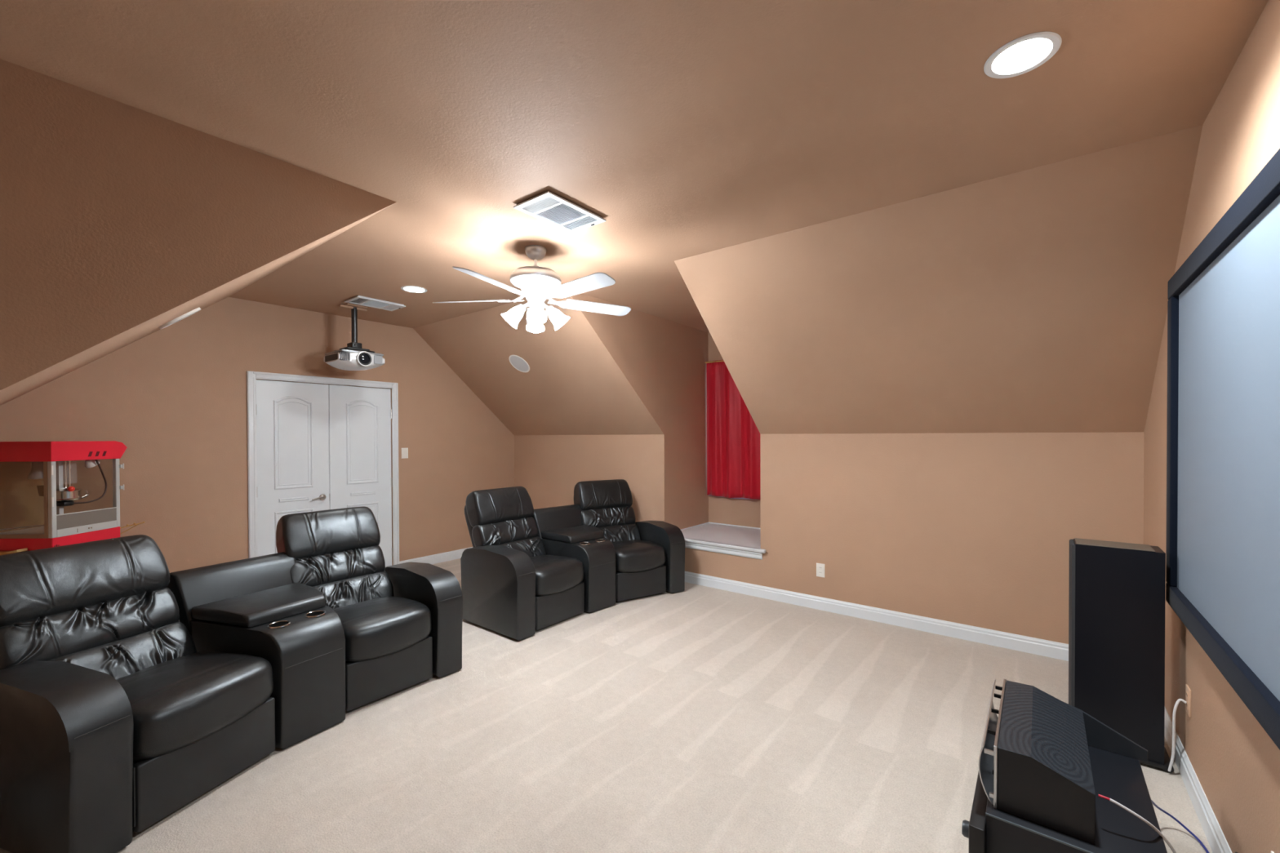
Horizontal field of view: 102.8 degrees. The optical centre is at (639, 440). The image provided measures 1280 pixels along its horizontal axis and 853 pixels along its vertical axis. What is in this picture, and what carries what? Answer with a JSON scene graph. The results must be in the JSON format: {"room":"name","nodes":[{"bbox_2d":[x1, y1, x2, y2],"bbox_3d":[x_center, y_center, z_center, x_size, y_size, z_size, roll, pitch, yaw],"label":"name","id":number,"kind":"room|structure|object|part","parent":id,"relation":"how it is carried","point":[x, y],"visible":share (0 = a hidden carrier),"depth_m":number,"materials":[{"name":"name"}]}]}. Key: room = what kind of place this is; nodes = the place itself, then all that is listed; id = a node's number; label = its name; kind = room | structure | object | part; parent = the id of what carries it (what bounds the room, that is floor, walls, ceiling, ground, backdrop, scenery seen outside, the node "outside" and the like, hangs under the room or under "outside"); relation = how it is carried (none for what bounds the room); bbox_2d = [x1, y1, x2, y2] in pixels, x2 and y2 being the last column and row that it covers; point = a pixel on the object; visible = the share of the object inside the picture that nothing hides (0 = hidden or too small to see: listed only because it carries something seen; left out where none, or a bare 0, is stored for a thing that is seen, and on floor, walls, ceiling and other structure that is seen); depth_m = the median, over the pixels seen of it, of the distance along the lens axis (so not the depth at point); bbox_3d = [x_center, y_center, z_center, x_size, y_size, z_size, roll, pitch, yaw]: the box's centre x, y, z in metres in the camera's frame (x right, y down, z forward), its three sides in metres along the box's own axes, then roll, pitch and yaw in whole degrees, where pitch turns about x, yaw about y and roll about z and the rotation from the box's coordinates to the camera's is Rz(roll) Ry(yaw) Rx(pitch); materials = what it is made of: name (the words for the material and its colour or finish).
{"room":"home theater","nodes":[
{"label":"home theater","id":0,"kind":"room"},
{"bbox_2d":[0,206,388,405],"bbox_3d":[-3.010,-0.640,3.041,2.983,1.391,1.593,0,1,38],"label":"ceiling","id":1,"kind":"structure","parent":0,"point":[215,295],"depth_m":2.63,"materials":[{"name":"beige paint"}]},
{"bbox_2d":[159,307,200,328],"bbox_3d":[-2.993,-0.798,3.325,0.254,0.171,0.206,0,1,41],"label":"ceiling speaker","id":2,"kind":"object","parent":1,"relation":"attached to","point":[179,318],"visible":0.96,"depth_m":3.25,"materials":[{"name":"white plastic"}]},
{"bbox_2d":[164,311,197,327],"bbox_3d":[-2.990,-0.791,3.330,0.224,0.003,0.224,0,40,38],"label":"grille","id":3,"kind":"object","parent":2,"relation":"attached to","point":[179,318],"depth_m":3.25,"materials":[{"name":"white metal"}]},
{"bbox_2d":[0,58,396,391],"bbox_3d":[-2.279,0.117,1.494,0.080,2.761,3.143,0,1,38],"label":"ceiling","id":4,"kind":"structure","parent":0,"point":[116,216],"depth_m":1.88,"materials":[{"name":"beige paint"}]},
{"bbox_2d":[0,297,514,573],"bbox_3d":[-3.194,0.066,5.149,0.100,2.801,4.872,0,1,38],"label":"wall","id":5,"kind":"structure","parent":0,"point":[175,396],"depth_m":4.44,"materials":[{"name":"beige paint"}]},
{"bbox_2d":[255,379,329,556],"bbox_3d":[-3.317,0.450,4.912,0.094,2.023,0.620,0,1,38],"label":"door","id":6,"kind":"structure","parent":5,"relation":"in","point":[292,418],"depth_m":4.88,"materials":[{"name":"white paint"}]},
{"bbox_3d":[-3.326,0.018,4.911,0.009,0.886,0.327,0,1,38],"label":"panel moulding","id":7,"kind":"part","parent":6,"relation":"part of","materials":[{"name":"white paint"}]},
{"bbox_3d":[-3.323,0.969,4.920,0.009,0.600,0.327,0,1,38],"label":"panel moulding","id":8,"kind":"part","parent":6,"relation":"part of","materials":[{"name":"white paint"}]},
{"bbox_3d":[-3.324,0.566,4.916,0.009,0.037,0.257,0,1,38],"label":"panel moulding","id":9,"kind":"part","parent":6,"relation":"part of","materials":[{"name":"white paint"}]},
{"bbox_3d":[-3.159,0.567,5.098,0.045,0.062,0.062,0,1,38],"label":"handle","id":10,"kind":"part","parent":6,"relation":"part of","materials":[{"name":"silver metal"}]},
{"bbox_2d":[246,370,399,564],"bbox_3d":[-3.114,0.416,5.154,0.022,2.101,1.376,0,1,38],"label":"trim","id":11,"kind":"structure","parent":5,"relation":"attached to","point":[251,376],"depth_m":4.79,"materials":[{"name":"white paint"}]},
{"bbox_2d":[328,384,392,567],"bbox_3d":[-2.951,0.444,5.421,0.045,2.023,0.630,0,1,38],"label":"door","id":12,"kind":"structure","parent":5,"relation":"in","point":[360,418],"depth_m":5.41,"materials":[{"name":"white paint"}]},
{"bbox_3d":[-2.934,0.012,5.412,0.009,0.886,0.328,0,1,38],"label":"panel moulding","id":13,"kind":"part","parent":12,"relation":"part of","materials":[{"name":"white paint"}]},
{"bbox_3d":[-2.933,0.560,5.417,0.009,0.037,0.258,0,1,38],"label":"panel moulding","id":14,"kind":"part","parent":12,"relation":"part of","materials":[{"name":"white paint"}]},
{"bbox_3d":[-2.931,0.964,5.420,0.009,0.600,0.328,0,1,38],"label":"panel moulding","id":15,"kind":"part","parent":12,"relation":"part of","materials":[{"name":"white paint"}]},
{"bbox_2d":[401,448,408,458],"bbox_3d":[-2.648,0.141,5.756,0.012,0.118,0.076,0,1,38],"label":"light switch","id":16,"kind":"object","parent":5,"relation":"attached to","point":[404,451],"visible":1,"depth_m":5.75,"materials":[{"name":"white plastic"}]},
{"bbox_2d":[399,546,472,564],"bbox_3d":[-2.196,1.399,6.337,0.016,0.108,1.594,0,1,38],"label":"baseboard","id":17,"kind":"structure","parent":5,"relation":"attached to","point":[455,554],"depth_m":6.08,"materials":[{"name":"white paint"}]},
{"bbox_2d":[413,297,657,435],"bbox_3d":[-1.239,-0.713,5.677,2.524,1.304,1.416,0,1,38],"label":"ceiling","id":18,"kind":"structure","parent":0,"point":[570,387],"depth_m":5.53,"materials":[{"name":"beige paint"}]},
{"bbox_2d":[508,355,529,372],"bbox_3d":[-1.295,-0.830,5.496,0.254,0.177,0.201,0,1,41],"label":"ceiling speaker","id":19,"kind":"object","parent":18,"relation":"attached to","point":[517,362],"visible":1,"depth_m":5.48,"materials":[{"name":"white plastic"}]},
{"bbox_2d":[0,558,1212,852],"bbox_3d":[-1.176,1.513,2.666,6.348,0.060,6.322,0,1,38],"label":"floor","id":20,"kind":"structure","parent":0,"point":[698,718],"depth_m":2.42,"materials":[{"name":"beige carpet"}]},
{"bbox_2d":[0,440,144,555],"bbox_3d":[-3.933,0.745,3.470,0.538,1.480,0.656,0,1,0],"label":"machine","id":21,"kind":"object","parent":20,"relation":"on","point":[46,458],"visible":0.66,"depth_m":3.33,"materials":[{"name":"red metal"}]},
{"bbox_3d":[-3.872,0.682,3.169,0.080,0.019,0.055,0,1,0],"label":"drawer pull","id":22,"kind":"part","parent":21,"relation":"part of","materials":[{"name":"gold metal"}]},
{"bbox_3d":[-3.937,0.555,3.281,0.435,0.053,0.008,0,1,-8],"label":"guide rail","id":23,"kind":"part","parent":21,"relation":"part of","materials":[{"name":"silver metal"}]},
{"bbox_3d":[-3.933,0.373,3.204,0.448,0.481,0.014,0,1,0],"label":"pane frame","id":24,"kind":"part","parent":21,"relation":"part of","materials":[{"name":"clear glass"}]},
{"bbox_2d":[27,461,43,479],"bbox_3d":[-3.954,0.191,3.357,0.090,0.120,0.090,0,1,0],"label":"lamp","id":25,"kind":"object","parent":21,"relation":"attached to","point":[37,468],"depth_m":3.33,"materials":[{"name":"grey glass"}]},
{"bbox_2d":[36,484,44,496],"bbox_3d":[-3.933,0.330,3.389,0.090,0.070,0.090,0,1,0],"label":"measuring cup","id":26,"kind":"object","parent":21,"relation":"on","point":[40,487],"depth_m":3.35,"materials":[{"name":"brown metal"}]},
{"bbox_3d":[-3.696,0.372,3.212,0.026,0.481,0.026,0,1,0],"label":"corner post","id":27,"kind":"part","parent":21,"relation":"part of","materials":[{"name":"silver metal"}]},
{"bbox_3d":[-3.821,0.366,3.361,0.025,0.471,0.025,0,1,0],"label":"post","id":28,"kind":"part","parent":21,"relation":"part of","materials":[{"name":"silver metal"}]},
{"bbox_2d":[56,460,88,506],"bbox_3d":[-3.792,0.280,3.390,0.186,0.300,0.184,0,1,38],"label":"kettle","id":29,"kind":"object","parent":21,"relation":"on","point":[65,496],"depth_m":3.36,"materials":[{"name":"silver metal"}]},
{"bbox_3d":[-3.684,0.471,3.410,0.007,0.009,0.380,0,1,0],"label":"flap rod","id":30,"kind":"part","parent":21,"relation":"part of","materials":[{"name":"silver metal"}]},
{"bbox_3d":[-3.686,0.586,3.411,0.009,0.048,0.368,0,1,0],"label":"door sill","id":31,"kind":"part","parent":21,"relation":"part of","materials":[{"name":"silver metal"}]},
{"bbox_3d":[-3.729,0.275,3.470,0.029,0.295,0.179,0,1,17],"label":"kettle cord","id":32,"kind":"part","parent":21,"relation":"part of","materials":[{"name":"brown plastic"}]},
{"bbox_2d":[84,459,99,467],"bbox_3d":[-3.764,0.153,3.508,0.076,0.069,0.072,0,1,0],"label":"heat lamp","id":33,"kind":"object","parent":21,"relation":"attached to","point":[89,463],"depth_m":3.49,"materials":[{"name":"white glass"}]},
{"bbox_3d":[-3.696,0.368,3.606,0.026,0.481,0.026,0,1,0],"label":"corner post","id":34,"kind":"part","parent":21,"relation":"part of","materials":[{"name":"silver metal"}]},
{"bbox_3d":[-3.683,0.635,3.709,0.017,0.070,0.177,0,1,3],"label":"push handle","id":35,"kind":"part","parent":21,"relation":"part of","materials":[{"name":"gold metal"}]},
{"bbox_2d":[0,506,462,852],"bbox_3d":[-2.014,0.970,2.757,1.099,1.006,2.017,0,1,27],"label":"sofa","id":36,"kind":"object","parent":20,"relation":"on","point":[131,688],"visible":1,"depth_m":2.30,"materials":[{"name":"black leather"}]},
{"bbox_3d":[-2.247,1.174,1.911,0.740,0.615,0.174,0,1,17],"label":"armrest","id":37,"kind":"part","parent":36,"relation":"part of","materials":[{"name":"black leather"}]},
{"bbox_2d":[0,534,169,626],"bbox_3d":[-2.562,0.630,2.326,0.259,0.314,0.600,0,1,17],"label":"cushion","id":38,"kind":"object","parent":36,"relation":"on","point":[80,584],"depth_m":2.27,"materials":[{"name":"black leather"}]},
{"bbox_2d":[0,587,179,670],"bbox_3d":[-2.464,0.842,2.292,0.197,0.226,0.612,0,1,17],"label":"cushion","id":39,"kind":"object","parent":36,"relation":"on","point":[98,632],"depth_m":2.25,"materials":[{"name":"black leather"}]},
{"bbox_2d":[47,622,196,679],"bbox_3d":[-2.354,1.039,2.277,0.221,0.282,0.600,0,1,17],"label":"lumbar cushion","id":40,"kind":"object","parent":36,"relation":"on","point":[161,646],"depth_m":2.33,"materials":[{"name":"black leather"}]},
{"bbox_3d":[-2.144,1.333,2.267,0.700,0.225,0.540,0,1,17],"label":"seat","id":41,"kind":"part","parent":36,"relation":"part of","materials":[{"name":"black leather"}]},
{"bbox_2d":[115,651,273,761],"bbox_3d":[-2.053,1.130,2.237,0.622,0.247,0.542,0,1,17],"label":"seat cushion","id":42,"kind":"object","parent":36,"relation":"on","point":[181,703],"depth_m":2.15,"materials":[{"name":"black leather"}]},
{"bbox_3d":[-1.816,1.342,2.167,0.037,0.255,0.530,0,1,17],"label":"footrest panel","id":43,"kind":"part","parent":36,"relation":"part of","materials":[{"name":"black leather"}]},
{"bbox_3d":[-2.005,0.882,2.751,0.397,0.068,0.519,0,1,29],"label":"console lid","id":44,"kind":"part","parent":36,"relation":"part of","materials":[{"name":"black leather"}]},
{"bbox_2d":[275,506,380,559],"bbox_3d":[-2.061,0.618,3.391,0.257,0.314,0.567,0,1,38],"label":"cushion","id":45,"kind":"object","parent":36,"relation":"on","point":[338,533],"depth_m":3.30,"materials":[{"name":"black leather"}]},
{"bbox_2d":[289,545,385,586],"bbox_3d":[-1.980,0.831,3.323,0.198,0.224,0.579,0,1,38],"label":"cushion","id":46,"kind":"object","parent":36,"relation":"on","point":[333,567],"depth_m":3.27,"materials":[{"name":"black leather"}]},
{"bbox_3d":[-1.710,1.323,3.165,0.700,0.225,0.507,0,1,38],"label":"seat","id":47,"kind":"part","parent":36,"relation":"part of","materials":[{"name":"black leather"}]},
{"bbox_2d":[312,571,394,608],"bbox_3d":[-1.885,1.028,3.271,0.221,0.283,0.567,0,1,38],"label":"lumbar cushion","id":48,"kind":"object","parent":36,"relation":"on","point":[349,589],"depth_m":3.29,"materials":[{"name":"black leather"}]},
{"bbox_2d":[333,596,431,662],"bbox_3d":[-1.635,1.120,3.104,0.624,0.247,0.509,0,1,38],"label":"seat cushion","id":49,"kind":"object","parent":36,"relation":"on","point":[376,628],"depth_m":2.96,"materials":[{"name":"black leather"}]},
{"bbox_3d":[-1.439,1.334,2.954,0.037,0.255,0.497,0,1,38],"label":"footrest panel","id":50,"kind":"part","parent":36,"relation":"part of","materials":[{"name":"black leather"}]},
{"bbox_3d":[-1.483,1.158,3.443,0.740,0.615,0.174,0,1,38],"label":"armrest","id":51,"kind":"part","parent":36,"relation":"part of","materials":[{"name":"black leather"}]},
{"bbox_2d":[460,479,685,640],"bbox_3d":[-0.585,0.935,4.716,2.049,1.032,1.077,-1,1,-42],"label":"sofa","id":52,"kind":"object","parent":20,"relation":"on","point":[526,569],"visible":1,"depth_m":4.43,"materials":[{"name":"black leather"}]},
{"bbox_3d":[-1.122,1.151,4.005,0.720,0.615,0.174,0,1,38],"label":"armrest","id":53,"kind":"part","parent":52,"relation":"part of","materials":[{"name":"black leather"}]},
{"bbox_2d":[465,486,533,527],"bbox_3d":[-1.236,0.583,4.526,0.250,0.320,0.587,0,1,38],"label":"cushion","id":54,"kind":"object","parent":52,"relation":"on","point":[506,507],"depth_m":4.41,"materials":[{"name":"black leather"}]},
{"bbox_2d":[471,516,537,546],"bbox_3d":[-1.165,0.804,4.466,0.194,0.229,0.599,0,1,38],"label":"cushion","id":55,"kind":"object","parent":52,"relation":"on","point":[508,531],"depth_m":4.38,"materials":[{"name":"black leather"}]},
{"bbox_2d":[497,536,546,557],"bbox_3d":[-1.077,1.011,4.420,0.213,0.290,0.587,0,1,38],"label":"lumbar cushion","id":56,"kind":"object","parent":52,"relation":"on","point":[534,546],"depth_m":4.49,"materials":[{"name":"black leather"}]},
{"bbox_3d":[-0.902,1.310,4.312,0.680,0.225,0.527,0,1,38],"label":"seat","id":57,"kind":"part","parent":52,"relation":"part of","materials":[{"name":"black leather"}]},
{"bbox_2d":[529,555,583,595],"bbox_3d":[-0.834,1.106,4.256,0.624,0.250,0.529,0,1,38],"label":"seat cushion","id":58,"kind":"object","parent":52,"relation":"on","point":[555,575],"depth_m":4.09,"materials":[{"name":"black leather"}]},
{"bbox_3d":[-0.639,1.321,4.107,0.037,0.255,0.517,0,1,38],"label":"footrest panel","id":59,"kind":"part","parent":52,"relation":"part of","materials":[{"name":"black leather"}]},
{"bbox_3d":[-0.587,0.860,4.722,0.517,0.068,0.379,-1,1,-45],"label":"console lid","id":60,"kind":"part","parent":52,"relation":"part of","materials":[{"name":"black leather"}]},
{"bbox_2d":[573,479,632,510],"bbox_3d":[-0.383,0.573,5.320,0.597,0.320,0.252,-1,1,-31],"label":"cushion","id":61,"kind":"object","parent":52,"relation":"on","point":[614,494],"depth_m":5.22,"materials":[{"name":"black leather"}]},
{"bbox_2d":[581,506,635,527],"bbox_3d":[-0.339,0.795,5.239,0.609,0.229,0.196,-1,1,-31],"label":"cushion","id":62,"kind":"object","parent":52,"relation":"on","point":[591,516],"depth_m":5.18,"materials":[{"name":"black leather"}]},
{"bbox_3d":[-0.159,1.301,4.997,0.537,0.225,0.680,-1,1,-31],"label":"seat","id":63,"kind":"part","parent":52,"relation":"part of","materials":[{"name":"black leather"}]},
{"bbox_2d":[596,523,641,542],"bbox_3d":[-0.274,1.001,5.167,0.597,0.291,0.212,-1,1,-31],"label":"lumbar cushion","id":64,"kind":"object","parent":52,"relation":"on","point":[615,532],"depth_m":5.17,"materials":[{"name":"black leather"}]},
{"bbox_2d":[611,539,665,573],"bbox_3d":[-0.114,1.098,4.922,0.539,0.249,0.624,-1,1,-31],"label":"seat cushion","id":65,"kind":"object","parent":52,"relation":"on","point":[633,556],"depth_m":4.69,"materials":[{"name":"black leather"}]},
{"bbox_3d":[0.016,1.313,4.714,0.527,0.255,0.037,-1,1,-31],"label":"footrest panel","id":66,"kind":"part","parent":52,"relation":"part of","materials":[{"name":"black leather"}]},
{"bbox_3d":[0.175,1.136,5.179,0.174,0.615,0.720,-1,1,-31],"label":"armrest","id":67,"kind":"part","parent":52,"relation":"part of","materials":[{"name":"black leather"}]},
{"bbox_2d":[961,746,1167,852],"bbox_3d":[1.450,1.333,1.765,0.510,0.300,0.723,0,1,38],"label":"equipment box","id":68,"kind":"object","parent":20,"relation":"on","point":[1119,778],"visible":0.62,"depth_m":1.61,"materials":[{"name":"black plastic"}]},
{"bbox_3d":[1.072,1.275,1.677,0.022,0.048,0.048,0,1,38],"label":"knob","id":69,"kind":"part","parent":68,"relation":"part of","materials":[{"name":"grey plastic"}]},
{"bbox_3d":[1.280,1.335,1.892,0.042,0.235,0.713,0,1,38],"label":"panel","id":70,"kind":"part","parent":68,"relation":"part of","materials":[{"name":"black plastic"}]},
{"bbox_3d":[1.261,1.189,1.502,0.406,0.004,0.004,0,1,38],"label":"edge trim","id":71,"kind":"part","parent":68,"relation":"part of","materials":[{"name":"grey"}]},
{"bbox_2d":[978,679,1147,844],"bbox_3d":[1.488,1.081,1.776,0.471,0.203,0.637,0,1,38],"label":"speaker","id":72,"kind":"object","parent":68,"relation":"on","point":[1034,762],"visible":1,"depth_m":1.65},
{"bbox_2d":[978,680,998,804],"bbox_3d":[1.298,1.081,1.883,0.039,0.183,0.565,0,1,38],"label":"grille","id":73,"kind":"object","parent":72,"relation":"attached to","point":[988,754],"depth_m":1.74,"materials":[{"name":"silver metal"}]},
{"bbox_3d":[1.724,1.098,1.954,0.320,0.165,0.065,0,1,38],"label":"panel","id":74,"kind":"part","parent":72,"relation":"part of","materials":[{"name":"grey plastic"}]},
{"bbox_2d":[1097,794,1176,852],"bbox_3d":[1.598,1.284,1.451,0.299,0.403,0.347,0,1,-19],"label":"cable","id":75,"kind":"object","parent":68,"relation":"on","point":[1151,825],"visible":1,"depth_m":1.53,"materials":[{"name":"white plastic"}]},
{"bbox_2d":[1068,537,1173,773],"bbox_3d":[2.275,0.985,2.434,0.353,0.979,0.204,0,1,38],"label":"tower speaker","id":76,"kind":"object","parent":20,"relation":"on","point":[1117,590],"visible":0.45,"depth_m":2.36},
{"bbox_2d":[1068,538,1075,706],"bbox_3d":[2.143,0.958,2.537,0.018,0.912,0.180,0,1,38],"label":"grille","id":77,"kind":"object","parent":76,"relation":"attached to","point":[1072,542],"depth_m":2.47,"materials":[{"name":"grey fabric"}]},
{"bbox_3d":[2.259,0.497,2.441,0.271,0.004,0.172,0,1,38],"label":"panel","id":78,"kind":"part","parent":76,"relation":"part of","materials":[{"name":"brown wood"}]},
{"bbox_2d":[1151,800,1208,852],"bbox_3d":[1.843,1.380,1.729,0.192,0.203,0.569,0,1,38],"label":"cable","id":79,"kind":"object","parent":20,"relation":"on","point":[1153,802],"visible":0.82,"depth_m":1.92,"materials":[{"name":"blue plastic"}]},
{"bbox_2d":[0,0,1268,332],"bbox_3d":[-0.902,-1.302,3.001,6.348,0.080,7.239,0,1,38],"label":"ceiling","id":80,"kind":"structure","parent":0,"point":[691,127],"depth_m":1.88,"materials":[{"name":"beige paint"}]},
{"bbox_2d":[323,302,384,370],"bbox_3d":[-2.691,-0.971,4.845,0.421,0.605,0.438,0,1,38],"label":"projector","id":81,"kind":"object","parent":80,"relation":"hanging from","point":[353,357],"visible":1,"depth_m":4.75,"materials":[{"name":"white plastic"}]},
{"bbox_2d":[324,353,337,361],"bbox_3d":[-2.827,-0.759,4.681,0.270,0.054,0.008,0,1,38],"label":"vent","id":82,"kind":"object","parent":81,"relation":"attached to","point":[330,357],"depth_m":4.68,"materials":[{"name":"black plastic"}]},
{"bbox_2d":[339,351,350,360],"bbox_3d":[-2.665,-0.760,4.612,0.080,0.072,0.025,-1,1,-37],"label":"grille","id":83,"kind":"object","parent":81,"relation":"attached to","point":[344,356],"depth_m":4.60,"materials":[{"name":"grey"}]},
{"bbox_3d":[-2.713,-1.258,4.832,0.150,0.030,0.240,0,1,38],"label":"ceiling plate","id":84,"kind":"part","parent":81,"relation":"part of","materials":[{"name":"beige paint"}]},
{"bbox_3d":[-2.470,-0.761,4.821,0.004,0.080,0.077,0,1,38],"label":"control panel","id":85,"kind":"part","parent":81,"relation":"part of","materials":[{"name":"grey"}]},
{"bbox_2d":[344,295,405,311],"bbox_3d":[-2.434,-1.260,4.702,0.270,0.026,0.430,0,1,38],"label":"ceiling vent","id":86,"kind":"object","parent":80,"relation":"in","point":[358,300],"visible":1,"depth_m":4.68,"materials":[{"name":"grey metal"}]},
{"bbox_2d":[400,285,426,293],"bbox_3d":[-1.896,-1.268,4.290,0.204,0.005,0.204,0,1,38],"label":"recessed light","id":87,"kind":"object","parent":80,"relation":"in","point":[413,289],"visible":1,"depth_m":4.28,"materials":[{"name":"white glass"}]},
{"bbox_2d":[432,244,631,333],"bbox_3d":[-0.661,-1.000,3.334,1.311,0.532,1.347,0,1,38],"label":"ceiling fan","id":88,"kind":"object","parent":80,"relation":"hanging from","point":[537,284],"visible":1,"depth_m":3.29,"materials":[{"name":"white metal"}]},
{"bbox_3d":[-1.135,-0.931,3.420,0.500,0.042,0.135,0,1,6],"label":"fan blade","id":89,"kind":"part","parent":88,"relation":"part of","materials":[{"name":"white wood"}]},
{"bbox_3d":[-0.871,-0.927,2.961,0.135,0.042,0.500,0,1,24],"label":"fan blade","id":90,"kind":"part","parent":88,"relation":"part of","materials":[{"name":"white wood"}]},
{"bbox_3d":[-0.842,-0.809,3.342,0.134,0.151,0.139,0,1,38],"label":"lamp shade","id":91,"kind":"part","parent":88,"relation":"part of","materials":[{"name":"white glass"}]},
{"bbox_3d":[-0.718,-0.811,3.529,0.139,0.151,0.134,0,1,38],"label":"lamp shade","id":92,"kind":"part","parent":88,"relation":"part of","materials":[{"name":"white glass"}]},
{"bbox_3d":[-0.655,-0.808,3.218,0.139,0.151,0.134,0,1,38],"label":"lamp shade","id":93,"kind":"part","parent":88,"relation":"part of","materials":[{"name":"white glass"}]},
{"bbox_3d":[-0.531,-0.810,3.405,0.134,0.151,0.139,0,1,38],"label":"lamp shade","id":94,"kind":"part","parent":88,"relation":"part of","materials":[{"name":"white glass"}]},
{"bbox_3d":[-0.353,-0.930,3.071,0.500,0.042,0.135,0,1,42],"label":"fan blade","id":95,"kind":"part","parent":88,"relation":"part of","materials":[{"name":"white wood"}]},
{"bbox_3d":[-0.297,-0.935,3.597,0.500,0.042,0.135,0,1,-30],"label":"fan blade","id":96,"kind":"part","parent":88,"relation":"part of","materials":[{"name":"white wood"}]},
{"bbox_2d":[513,190,605,233],"bbox_3d":[-0.433,-1.248,2.808,0.275,0.026,0.432,0,1,38],"label":"ceiling vent","id":97,"kind":"object","parent":80,"relation":"in","point":[548,206],"visible":1,"depth_m":2.79,"materials":[{"name":"white metal"}]},
{"bbox_2d":[983,31,1062,78],"bbox_3d":[1.246,-1.254,1.669,0.204,0.005,0.204,0,1,38],"label":"recessed light","id":98,"kind":"object","parent":80,"relation":"in","point":[1022,55],"visible":1,"depth_m":1.66,"materials":[{"name":"white glass"}]},
{"bbox_2d":[564,293,708,529],"bbox_3d":[0.071,-0.137,5.241,0.080,2.337,2.333,0,1,38],"label":"wall","id":99,"kind":"structure","parent":0,"point":[660,362],"depth_m":5.50,"materials":[{"name":"beige paint"}]},
{"bbox_2d":[674,258,768,552],"bbox_3d":[0.995,-0.133,4.518,0.080,2.337,2.333,0,1,38],"label":"wall","id":100,"kind":"structure","parent":0,"point":[681,264],"depth_m":4.38,"materials":[{"name":"beige paint"}]},
{"bbox_2d":[708,332,760,528],"bbox_3d":[1.288,-0.146,5.846,1.253,2.337,0.120,0,1,38],"label":"wall","id":101,"kind":"structure","parent":0,"point":[739,512],"depth_m":5.96,"materials":[{"name":"beige paint"}]},
{"bbox_2d":[680,521,766,559],"bbox_3d":[0.959,1.041,5.430,1.213,0.112,0.962,0,1,38],"label":"window sill","id":102,"kind":"structure","parent":101,"relation":"attached to","point":[726,539],"depth_m":5.19,"materials":[{"name":"grey paint"}]},
{"bbox_2d":[705,360,760,499],"bbox_3d":[1.216,-0.133,5.753,1.093,1.609,0.068,0,1,38],"label":"curtain","id":103,"kind":"object","parent":101,"relation":"attached to","point":[733,436],"visible":0.5,"depth_m":5.88,"materials":[{"name":"red fabric"}]},
{"bbox_3d":[1.210,-0.925,5.741,1.093,0.016,0.016,0,1,38],"label":"rod","id":104,"kind":"part","parent":103,"relation":"part of","materials":[{"name":"brown wood"}]},
{"bbox_2d":[514,431,1144,644],"bbox_3d":[0.732,0.656,5.100,6.148,1.597,0.080,0,1,38],"label":"wall","id":105,"kind":"structure","parent":0,"point":[973,529],"depth_m":3.93,"materials":[{"name":"beige paint"}]},
{"bbox_2d":[816,563,824,577],"bbox_3d":[1.556,1.119,4.405,0.072,0.116,0.008,0,1,38],"label":"wall outlet","id":106,"kind":"object","parent":105,"relation":"attached to","point":[820,567],"visible":1,"depth_m":4.40,"materials":[{"name":"white plastic"}]},
{"bbox_2d":[684,571,1068,661],"bbox_3d":[0.705,1.401,5.069,6.148,0.108,0.016,0,1,38],"label":"baseboard","id":107,"kind":"structure","parent":105,"relation":"attached to","point":[1055,650],"depth_m":4.03,"materials":[{"name":"white paint"}]},
{"bbox_2d":[684,124,1202,434],"bbox_3d":[1.754,-0.701,3.335,2.571,1.304,1.416,0,1,38],"label":"ceiling","id":108,"kind":"structure","parent":0,"point":[1035,300],"depth_m":3.04,"materials":[{"name":"beige paint"}]},
{"bbox_2d":[1143,0,1279,852],"bbox_3d":[1.280,0.093,0.728,0.100,2.801,6.322,0,1,38],"label":"wall","id":109,"kind":"structure","parent":0,"point":[1236,763],"depth_m":1.79,"materials":[{"name":"beige paint"}]},
{"bbox_2d":[1168,684,1191,772],"bbox_3d":[2.336,1.260,2.213,0.060,0.399,0.072,0,1,38],"label":"cable","id":110,"kind":"object","parent":109,"relation":"attached to","point":[1188,691],"visible":1,"depth_m":2.21,"materials":[{"name":"beige plastic"}]},
{"bbox_3d":[2.331,1.288,2.224,0.033,0.343,0.062,0,1,-17],"label":"power cord","id":111,"kind":"part","parent":110,"relation":"part of","materials":[{"name":"white plastic"}]},
{"bbox_3d":[2.356,1.118,2.195,0.006,0.116,0.072,0,1,38],"label":"plate","id":112,"kind":"part","parent":110,"relation":"part of","materials":[{"name":"beige plastic"}]},
{"bbox_2d":[1164,707,1231,852],"bbox_3d":[1.239,1.439,0.776,0.016,0.108,6.122,0,1,38],"label":"baseboard","id":113,"kind":"structure","parent":109,"relation":"attached to","point":[1218,843],"depth_m":2.03,"materials":[{"name":"white paint"}]},
{"bbox_2d":[1165,148,1279,750],"bbox_3d":[1.681,0.016,1.370,0.036,1.478,2.490,0,1,38],"label":"projection screen","id":114,"kind":"object","parent":109,"relation":"attached to","point":[1223,544],"visible":1,"depth_m":1.64,"materials":[{"name":"white fabric"}]},
{"bbox_3d":[1.684,0.711,1.377,0.036,0.088,2.490,0,1,38],"label":"frame rail","id":115,"kind":"part","parent":114,"relation":"part of","materials":[{"name":"black metal"}]},
{"bbox_3d":[1.679,-0.679,1.364,0.036,0.088,2.490,0,1,38],"label":"frame rail","id":116,"kind":"part","parent":114,"relation":"part of","materials":[{"name":"black metal"}]}
]}

